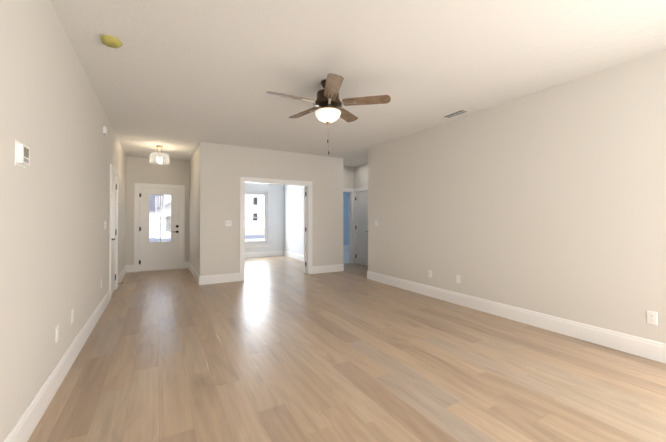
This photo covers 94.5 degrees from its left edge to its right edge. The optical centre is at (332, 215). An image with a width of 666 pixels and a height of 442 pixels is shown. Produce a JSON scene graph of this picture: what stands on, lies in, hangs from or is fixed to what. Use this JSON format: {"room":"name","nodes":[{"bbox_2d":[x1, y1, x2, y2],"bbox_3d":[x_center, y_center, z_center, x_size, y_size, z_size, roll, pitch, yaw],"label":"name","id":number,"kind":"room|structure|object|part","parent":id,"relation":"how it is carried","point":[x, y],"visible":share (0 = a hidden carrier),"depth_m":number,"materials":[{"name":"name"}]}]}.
{"room":"empty living room","nodes":[
{"label":"empty living room","id":0,"kind":"room"},
{"bbox_2d":[0,0,125,441],"bbox_3d":[-3.288,-0.072,4.342,0.120,2.740,6.830,0,-1,-30],"label":"wall","id":1,"kind":"structure","parent":0,"point":[54,232],"depth_m":2.05,"materials":[{"name":"white paint"}]},
{"bbox_2d":[15,140,29,167],"bbox_3d":[-1.677,-0.331,1.667,0.027,0.128,0.136,0,-1,-30],"label":"thermostat","id":2,"kind":"object","parent":1,"relation":"attached to","point":[22,155],"visible":1,"depth_m":1.63,"materials":[{"name":"white plastic"}]},
{"bbox_2d":[3,289,109,441],"bbox_3d":[-2.492,1.199,3.069,0.016,0.170,3.885,0,-1,-30],"label":"baseboard","id":3,"kind":"structure","parent":1,"relation":"attached to","point":[23,428],"depth_m":2.13,"materials":[{"name":"white wood"}]},
{"bbox_2d":[56,325,58,341],"bbox_3d":[-2.051,0.876,2.292,0.009,0.115,0.070,0,-1,-30],"label":"electrical outlet","id":4,"kind":"object","parent":1,"relation":"attached to","point":[57,332],"visible":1,"depth_m":2.28,"materials":[{"name":"white plastic"}]},
{"bbox_2d":[71,309,73,323],"bbox_3d":[-2.284,0.880,2.701,0.009,0.115,0.070,0,-1,-30],"label":"electrical outlet","id":5,"kind":"object","parent":1,"relation":"attached to","point":[72,316],"visible":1,"depth_m":2.69,"materials":[{"name":"white plastic"}]},
{"bbox_2d":[103,126,107,135],"bbox_3d":[-3.119,-1.162,4.214,0.036,0.100,0.116,0,-1,-30],"label":"sensor box","id":6,"kind":"object","parent":1,"relation":"attached to","point":[105,130],"visible":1,"depth_m":4.17,"materials":[{"name":"white plastic"}]},
{"bbox_2d":[111,173,116,294],"bbox_3d":[-3.717,0.295,5.167,0.143,2.006,0.742,0,-1,-30],"label":"closet door","id":7,"kind":"structure","parent":1,"relation":"in","point":[114,229],"depth_m":5.28,"materials":[{"name":"white wood"}]},
{"bbox_2d":[109,164,118,299],"bbox_3d":[-3.737,0.248,5.148,0.143,2.114,0.942,0,-1,-30],"label":"door frame","id":8,"kind":"structure","parent":1,"relation":"attached to","point":[113,170],"depth_m":5.03,"materials":[{"name":"white wood"}]},
{"bbox_2d":[118,265,126,285],"bbox_3d":[-4.384,1.234,6.405,0.035,0.170,1.899,0,-1,-30],"label":"baseboard","id":9,"kind":"structure","parent":1,"relation":"attached to","point":[124,271],"depth_m":6.43,"materials":[{"name":"white wood"}]},
{"bbox_2d":[126,156,189,264],"bbox_3d":[-4.258,-0.037,7.652,1.475,2.740,0.120,0,-1,-30],"label":"wall","id":10,"kind":"structure","parent":0,"point":[144,170],"depth_m":7.48,"materials":[{"name":"white paint"}]},
{"bbox_2d":[139,187,179,270],"bbox_3d":[-4.278,0.312,7.606,0.882,2.000,0.143,0,-1,-30],"label":"front door","id":11,"kind":"structure","parent":10,"relation":"in","point":[159,255],"depth_m":7.58,"materials":[{"name":"white wood"}]},
{"bbox_2d":[134,183,184,271],"bbox_3d":[-4.280,0.274,7.622,1.082,2.114,0.143,0,-1,-30],"label":"door frame","id":12,"kind":"structure","parent":10,"relation":"attached to","point":[137,186],"depth_m":7.50,"materials":[{"name":"white wood"}]},
{"bbox_2d":[189,144,199,273],"bbox_3d":[-3.489,-0.038,7.612,0.060,2.740,3.710,0,-1,-30],"label":"wall","id":13,"kind":"structure","parent":0,"point":[194,201],"depth_m":6.77,"materials":[{"name":"white paint"}]},
{"bbox_2d":[187,261,202,284],"bbox_3d":[-3.123,1.239,6.866,0.030,0.170,2.346,0,-1,-30],"label":"baseboard","id":14,"kind":"structure","parent":13,"relation":"attached to","point":[199,279],"depth_m":6.41,"materials":[{"name":"white wood"}]},
{"bbox_2d":[245,183,283,252],"bbox_3d":[-3.010,-0.013,9.951,3.210,2.740,0.120,0,-1,-30],"label":"wall","id":15,"kind":"structure","parent":0,"point":[275,215],"depth_m":10.44,"materials":[{"name":"white paint"}]},
{"bbox_2d":[245,191,266,243],"bbox_3d":[-2.623,0.054,10.183,0.906,1.730,0.070,0,-1,-30],"label":"window","id":16,"kind":"structure","parent":15,"relation":"in","point":[265,215],"depth_m":10.24,"materials":[{"name":"white plastic"}]},
{"bbox_2d":[245,251,282,256],"bbox_3d":[-2.977,1.271,9.879,2.910,0.170,0.016,0,-1,-30],"label":"baseboard","id":17,"kind":"structure","parent":15,"relation":"attached to","point":[269,253],"depth_m":10.29,"materials":[{"name":"white wood"}]},
{"bbox_2d":[199,142,342,275],"bbox_3d":[-1.173,-0.047,6.729,3.210,2.740,0.120,0,-1,-30],"label":"wall","id":18,"kind":"structure","parent":0,"point":[224,168],"depth_m":6.29,"materials":[{"name":"white paint"}]},
{"bbox_2d":[203,273,239,284],"bbox_3d":[-2.210,1.231,6.045,0.743,0.170,0.016,0,-1,-30],"label":"baseboard","id":19,"kind":"structure","parent":18,"relation":"attached to","point":[231,277],"depth_m":6.05,"materials":[{"name":"white wood"}]},
{"bbox_2d":[225,220,230,225],"bbox_3d":[-2.081,0.146,6.128,0.116,0.115,0.020,0,-1,-30],"label":"light switch","id":20,"kind":"object","parent":18,"relation":"attached to","point":[227,222],"visible":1,"depth_m":6.13,"materials":[{"name":"white plastic"}]},
{"bbox_2d":[240,177,311,280],"bbox_3d":[-1.216,0.265,6.700,1.624,2.114,0.166,0,-1,-30],"label":"door frame","id":21,"kind":"structure","parent":18,"relation":"attached to","point":[308,184],"depth_m":6.76,"materials":[{"name":"white wood"}]},
{"bbox_2d":[304,186,305,272],"bbox_3d":[-0.642,0.320,7.459,0.048,2.005,0.718,0,-1,1],"label":"door","id":22,"kind":"structure","parent":18,"relation":"in","point":[304,229],"depth_m":7.12,"materials":[{"name":"white wood"}]},
{"bbox_2d":[312,265,342,273],"bbox_3d":[-0.111,1.243,7.242,0.843,0.170,0.016,0,-1,-30],"label":"baseboard","id":23,"kind":"structure","parent":18,"relation":"attached to","point":[326,268],"depth_m":7.22,"materials":[{"name":"white wood"}]},
{"bbox_2d":[284,185,303,254],"bbox_3d":[-0.775,-0.022,9.090,0.060,2.740,3.590,0,-1,-30],"label":"wall","id":24,"kind":"structure","parent":0,"point":[293,217],"depth_m":9.84,"materials":[{"name":"white paint"}]},
{"bbox_2d":[283,251,338,264],"bbox_3d":[-0.808,1.262,9.058,0.016,0.170,3.590,0,-1,-30],"label":"baseboard","id":25,"kind":"structure","parent":24,"relation":"attached to","point":[293,255],"depth_m":9.77,"materials":[{"name":"white wood"}]},
{"bbox_2d":[343,249,348,263],"bbox_3d":[0.549,1.386,10.921,3.950,0.062,3.635,0,-1,-30],"label":"floor","id":26,"kind":"structure","parent":0,"point":[345,255],"depth_m":10.24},
{"bbox_2d":[343,192,348,245],"bbox_3d":[-0.292,0.012,12.330,3.870,2.740,0.120,0,-1,-30],"label":"wall","id":27,"kind":"structure","parent":0,"point":[345,218],"depth_m":12.73,"materials":[{"name":"blue paint"}]},
{"bbox_2d":[27,256,665,441],"bbox_3d":[-0.697,1.349,4.476,9.900,0.100,12.200,0,-1,-30],"label":"floor","id":28,"kind":"structure","parent":0,"point":[278,349],"depth_m":2.51,"materials":[{"name":"brown wood"}]},
{"bbox_2d":[343,166,353,188],"bbox_3d":[0.213,-0.028,8.589,1.040,2.740,0.120,0,-1,-30],"label":"wall","id":29,"kind":"structure","parent":0,"point":[348,176],"depth_m":8.66,"materials":[{"name":"white paint"}]},
{"bbox_2d":[50,0,665,166],"bbox_3d":[-0.243,-1.493,5.225,11.400,0.120,13.000,0,-1,-30],"label":"ceiling","id":30,"kind":"structure","parent":0,"point":[180,80],"depth_m":2.87,"materials":[{"name":"white paint"}]},
{"bbox_2d":[101,34,121,47],"bbox_3d":[-1.833,-1.434,2.546,0.150,0.055,0.151,0,-1,-30],"label":"smoke detector","id":31,"kind":"object","parent":30,"relation":"attached to","point":[111,41],"visible":1,"depth_m":2.51,"materials":[{"name":"yellow plastic"}]},
{"bbox_2d":[149,145,168,164],"bbox_3d":[-3.514,-1.245,6.235,0.350,0.355,0.350,0,-1,-30],"label":"light","id":32,"kind":"object","parent":30,"relation":"attached to","point":[159,154],"visible":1,"depth_m":6.24,"materials":[{"name":"glass"}]},
{"bbox_3d":[-3.514,-1.172,6.234,0.350,0.209,0.350,0,-1,-30],"label":"lamp shade","id":33,"kind":"part","parent":32,"relation":"part of","materials":[{"name":"clear glass"}]},
{"bbox_2d":[266,73,390,153],"bbox_3d":[-0.097,-1.060,3.327,1.256,0.787,1.283,0,-1,-30],"label":"ceiling fan","id":34,"kind":"object","parent":30,"relation":"hanging from","point":[327,108],"visible":1,"depth_m":3.24,"materials":[{"name":"brown wood"}]},
{"bbox_3d":[-0.055,-1.071,3.336,0.280,0.105,0.280,0,-1,-30],"label":"lamp shade","id":35,"kind":"part","parent":34,"relation":"part of","materials":[{"name":"white glass"}]},
{"bbox_2d":[441,109,468,118],"bbox_3d":[1.722,-1.436,4.341,0.150,0.013,0.350,0,-1,-30],"label":"ceiling vent","id":36,"kind":"object","parent":30,"relation":"in","point":[455,113],"visible":0.94,"depth_m":4.31,"materials":[{"name":"white plastic"}]},
{"bbox_2d":[354,163,367,188],"bbox_3d":[1.145,-0.035,7.883,0.120,2.740,2.270,0,-1,-30],"label":"wall","id":37,"kind":"structure","parent":0,"point":[360,176],"depth_m":8.42,"materials":[{"name":"white paint"}]},
{"bbox_2d":[343,187,367,263],"bbox_3d":[0.438,0.280,8.178,1.052,2.114,1.050,0,-1,-30],"label":"door frame","id":38,"kind":"structure","parent":37,"relation":"attached to","point":[352,219],"depth_m":8.68,"materials":[{"name":"white wood"}]},
{"bbox_2d":[355,191,367,265],"bbox_3d":[0.833,0.329,8.349,0.143,2.006,0.742,0,-1,-30],"label":"closet door","id":39,"kind":"structure","parent":37,"relation":"in","point":[361,228],"depth_m":8.39,"materials":[{"name":"white wood"}]},
{"bbox_2d":[368,49,665,342],"bbox_3d":[2.501,-0.081,3.505,0.120,2.740,6.920,0,-1,-30],"label":"wall","id":40,"kind":"structure","parent":0,"point":[551,201],"depth_m":3.50,"materials":[{"name":"white paint"}]},
{"bbox_2d":[456,275,459,282],"bbox_3d":[1.842,0.930,4.523,0.007,0.115,0.070,0,-1,-30],"label":"outlet","id":41,"kind":"object","parent":40,"relation":"attached to","point":[457,278],"visible":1,"depth_m":4.53,"materials":[{"name":"white plastic"}]},
{"bbox_2d":[367,271,665,363],"bbox_3d":[2.438,1.203,3.465,0.016,0.170,6.936,0,-1,-30],"label":"baseboard","id":42,"kind":"structure","parent":40,"relation":"attached to","point":[642,347],"depth_m":3.48,"materials":[{"name":"white wood"}]},
{"bbox_2d":[647,311,657,324],"bbox_3d":[2.852,0.911,2.751,0.009,0.115,0.070,0,-1,-30],"label":"electrical outlet","id":43,"kind":"object","parent":40,"relation":"attached to","point":[652,317],"visible":1,"depth_m":2.75,"materials":[{"name":"white plastic"}]},
{"label":"outside","id":44,"kind":"structure","parent":0,"visible":0},
{"bbox_2d":[149,228,264,241],"bbox_3d":[-18.777,2.230,63.332,150.000,0.580,111.020,0,-1,-30],"label":"ground","id":45,"kind":"structure","parent":44,"point":[259,233],"depth_m":31.66,"materials":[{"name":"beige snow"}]},
{"bbox_2d":[149,195,170,231],"bbox_3d":[-29.943,-1.743,45.507,25.900,7.850,16.000,0,-1,-30],"label":"neighbouring house","id":46,"kind":"structure","parent":45,"relation":"on","point":[155,211],"depth_m":42.88,"materials":[{"name":"white"}]},
{"bbox_2d":[245,194,264,227],"bbox_3d":[-9.447,-2.541,64.685,21.500,9.850,19.000,0,-1,-30],"label":"house","id":47,"kind":"structure","parent":45,"relation":"on","point":[258,213],"depth_m":58.14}
]}

